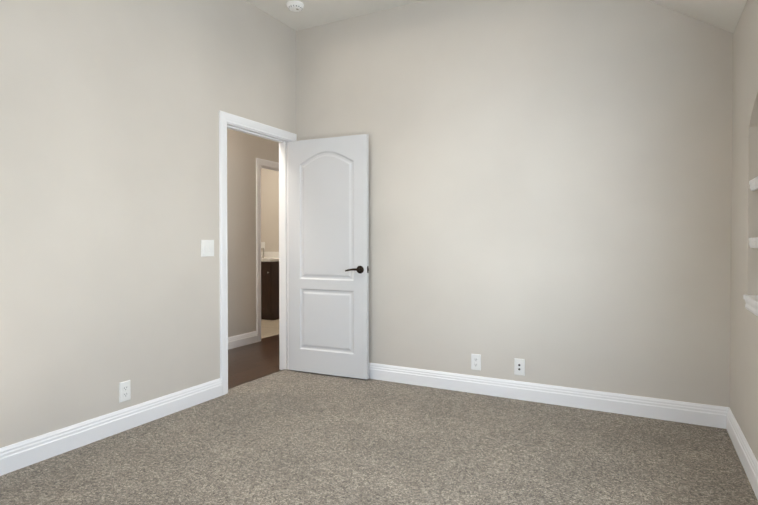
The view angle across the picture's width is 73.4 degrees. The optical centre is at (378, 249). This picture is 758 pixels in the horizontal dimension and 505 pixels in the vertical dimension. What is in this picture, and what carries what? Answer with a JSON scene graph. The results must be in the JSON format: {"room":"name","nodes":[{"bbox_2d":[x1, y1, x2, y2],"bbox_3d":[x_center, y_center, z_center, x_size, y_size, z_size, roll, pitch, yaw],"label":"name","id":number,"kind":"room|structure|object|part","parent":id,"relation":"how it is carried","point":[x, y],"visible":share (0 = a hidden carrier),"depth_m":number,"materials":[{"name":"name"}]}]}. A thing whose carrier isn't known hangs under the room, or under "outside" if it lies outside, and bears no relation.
{"room":"empty bedroom","nodes":[
{"label":"empty bedroom","id":0,"kind":"room"},
{"bbox_2d":[0,0,295,447],"bbox_3d":[-1.786,-0.401,2.756,0.120,3.092,4.490,0,1,28],"label":"wall","id":1,"kind":"structure","parent":0,"point":[109,179],"depth_m":3.03,"materials":[{"name":"beige paint"}]},
{"bbox_2d":[0,378,221,475],"bbox_3d":[-1.943,1.044,2.326,0.018,0.130,3.306,0,1,28],"label":"baseboard","id":2,"kind":"structure","parent":1,"relation":"attached to","point":[22,454],"depth_m":2.94,"materials":[{"name":"white paint"}]},
{"bbox_2d":[119,380,130,402],"bbox_3d":[-1.545,0.863,3.096,0.009,0.120,0.074,0,1,28],"label":"electrical outlet","id":3,"kind":"object","parent":1,"relation":"attached to","point":[124,391],"visible":1,"depth_m":3.09,"materials":[{"name":"white plastic"}]},
{"bbox_2d":[201,240,213,256],"bbox_3d":[-1.235,-0.010,3.675,0.012,0.120,0.120,0,1,28],"label":"light switch","id":4,"kind":"object","parent":1,"relation":"attached to","point":[207,247],"visible":1,"depth_m":3.67,"materials":[{"name":"white plastic"}]},
{"bbox_2d":[219,111,296,394],"bbox_3d":[-1.024,0.030,4.222,0.156,2.129,0.931,0,1,28],"label":"door frame","id":5,"kind":"structure","parent":1,"relation":"attached to","point":[225,118],"depth_m":4.12,"materials":[{"name":"white paint"}]},
{"bbox_2d":[288,134,368,378],"bbox_3d":[-0.439,0.060,4.351,0.779,2.018,0.132,0,1,25],"label":"door","id":6,"kind":"structure","parent":5,"relation":"attached to","point":[328,223],"depth_m":4.33,"materials":[{"name":"white paint"}]},
{"bbox_3d":[-0.169,0.166,4.229,0.184,0.066,0.132,0,1,25],"label":"handle","id":7,"kind":"part","parent":6,"relation":"part of","materials":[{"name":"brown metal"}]},
{"bbox_2d":[227,128,278,336],"bbox_3d":[-1.548,-0.442,5.762,0.120,3.092,5.000,0,1,28],"label":"wall","id":8,"kind":"structure","parent":0,"point":[244,151],"depth_m":5.68,"materials":[{"name":"beige paint"}]},
{"bbox_2d":[228,331,257,349],"bbox_3d":[-2.028,1.023,4.713,0.018,0.130,2.659,0,1,28],"label":"baseboard","id":9,"kind":"structure","parent":8,"relation":"attached to","point":[236,341],"depth_m":5.65,"materials":[{"name":"white paint"}]},
{"bbox_2d":[256,158,278,341],"bbox_3d":[-1.260,0.002,6.321,0.156,2.129,0.928,0,1,28],"label":"door frame","id":10,"kind":"structure","parent":8,"relation":"attached to","point":[264,162],"depth_m":5.90,"materials":[{"name":"white paint"}]},
{"bbox_2d":[228,334,279,388],"bbox_3d":[-1.052,1.092,5.524,1.240,0.030,5.000,0,1,28],"label":"floor","id":11,"kind":"structure","parent":0,"point":[250,362],"depth_m":4.93,"materials":[{"name":"brown wood"}]},
{"bbox_2d":[261,319,278,338],"bbox_3d":[-2.020,1.071,7.072,1.990,0.031,2.250,0,1,28],"label":"floor","id":12,"kind":"structure","parent":0,"point":[269,328],"depth_m":6.81,"materials":[{"name":"beige tile"}]},
{"bbox_2d":[261,248,278,319],"bbox_3d":[-1.941,0.510,7.956,1.105,1.066,0.594,0,1,28],"label":"bathroom vanity","id":13,"kind":"object","parent":12,"relation":"on","point":[269,285],"visible":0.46,"depth_m":7.54,"materials":[{"name":"brown wood"}]},
{"bbox_2d":[261,168,278,251],"bbox_3d":[-1.489,-0.324,8.113,1.950,2.792,0.120,0,1,28],"label":"wall","id":14,"kind":"structure","parent":0,"point":[270,208],"depth_m":8.17,"materials":[{"name":"beige paint"}]},
{"bbox_2d":[246,0,424,30],"bbox_3d":[-0.771,-1.990,2.205,2.410,0.100,4.490,0,1,28],"label":"ceiling","id":15,"kind":"structure","parent":0,"point":[313,13],"depth_m":4.17,"materials":[{"name":"paint"}]},
{"bbox_2d":[286,0,303,11],"bbox_3d":[-0.671,-1.944,4.080,0.140,0.043,0.140,0,1,28],"label":"smoke detector","id":16,"kind":"object","parent":15,"relation":"attached to","point":[295,6],"visible":1,"depth_m":4.04,"materials":[{"name":"white plastic"}]},
{"bbox_2d":[0,369,757,504],"bbox_3d":[-0.310,1.128,2.007,3.330,0.030,4.250,0,1,28],"label":"floor carpet","id":17,"kind":"object","parent":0,"point":[287,437],"visible":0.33,"depth_m":2.71,"materials":[{"name":"beige carpet"}]},
{"bbox_2d":[296,0,732,406],"bbox_3d":[0.839,-0.472,3.850,3.520,3.180,0.120,0,1,28],"label":"wall","id":18,"kind":"structure","parent":0,"point":[550,190],"depth_m":3.61,"materials":[{"name":"beige paint"}]},
{"bbox_2d":[471,354,480,370],"bbox_3d":[0.734,0.853,3.851,0.074,0.120,0.009,0,1,28],"label":"electrical outlet","id":19,"kind":"object","parent":18,"relation":"attached to","point":[475,361],"visible":1,"depth_m":3.85,"materials":[{"name":"white plastic"}]},
{"bbox_2d":[514,358,524,375],"bbox_3d":[1.020,0.855,3.697,0.074,0.120,0.016,0,1,28],"label":"outlet","id":20,"kind":"object","parent":18,"relation":"attached to","point":[519,366],"visible":1,"depth_m":3.70,"materials":[{"name":"white plastic"}]},
{"bbox_2d":[369,363,723,428],"bbox_3d":[0.683,1.023,3.874,3.240,0.130,0.018,0,1,28],"label":"baseboard","id":21,"kind":"structure","parent":18,"relation":"attached to","point":[647,407],"depth_m":3.56,"materials":[{"name":"white paint"}]},
{"bbox_2d":[648,0,746,32],"bbox_3d":[0.843,-1.658,1.367,1.230,0.740,4.490,0,1,28],"label":"ceiling","id":22,"kind":"structure","parent":0,"point":[724,14],"depth_m":3.01,"materials":[{"name":"paint"}]},
{"bbox_2d":[730,0,757,460],"bbox_3d":[1.277,-0.090,1.162,0.250,2.490,4.490,0,1,28],"label":"wall","id":23,"kind":"structure","parent":0,"point":[744,335],"depth_m":2.68,"materials":[{"name":"beige paint"}]},
{"bbox_2d":[724,407,757,499],"bbox_3d":[1.158,1.059,1.240,0.018,0.130,4.250,0,1,28],"label":"baseboard","id":24,"kind":"structure","parent":23,"relation":"attached to","point":[745,454],"depth_m":2.62,"materials":[{"name":"white paint"}]},
{"bbox_2d":[743,295,757,315],"bbox_3d":[1.766,0.274,2.228,0.163,0.072,0.824,0,1,28],"label":"trim","id":25,"kind":"structure","parent":23,"relation":"attached to","point":[751,304],"depth_m":2.47,"materials":[{"name":"white paint"}]},
{"bbox_2d":[749,237,757,247],"bbox_3d":[1.774,-0.029,2.220,0.146,0.052,0.782,0,1,28],"label":"niche shelf","id":26,"kind":"object","parent":23,"relation":"attached to","point":[753,242],"visible":1,"depth_m":2.48,"materials":[{"name":"white paint"}]},
{"bbox_2d":[749,176,757,190],"bbox_3d":[1.774,-0.319,2.216,0.146,0.052,0.782,0,1,28],"label":"niche shelf","id":27,"kind":"object","parent":23,"relation":"attached to","point":[753,183],"visible":1,"depth_m":2.50,"materials":[{"name":"white paint"}]}
]}

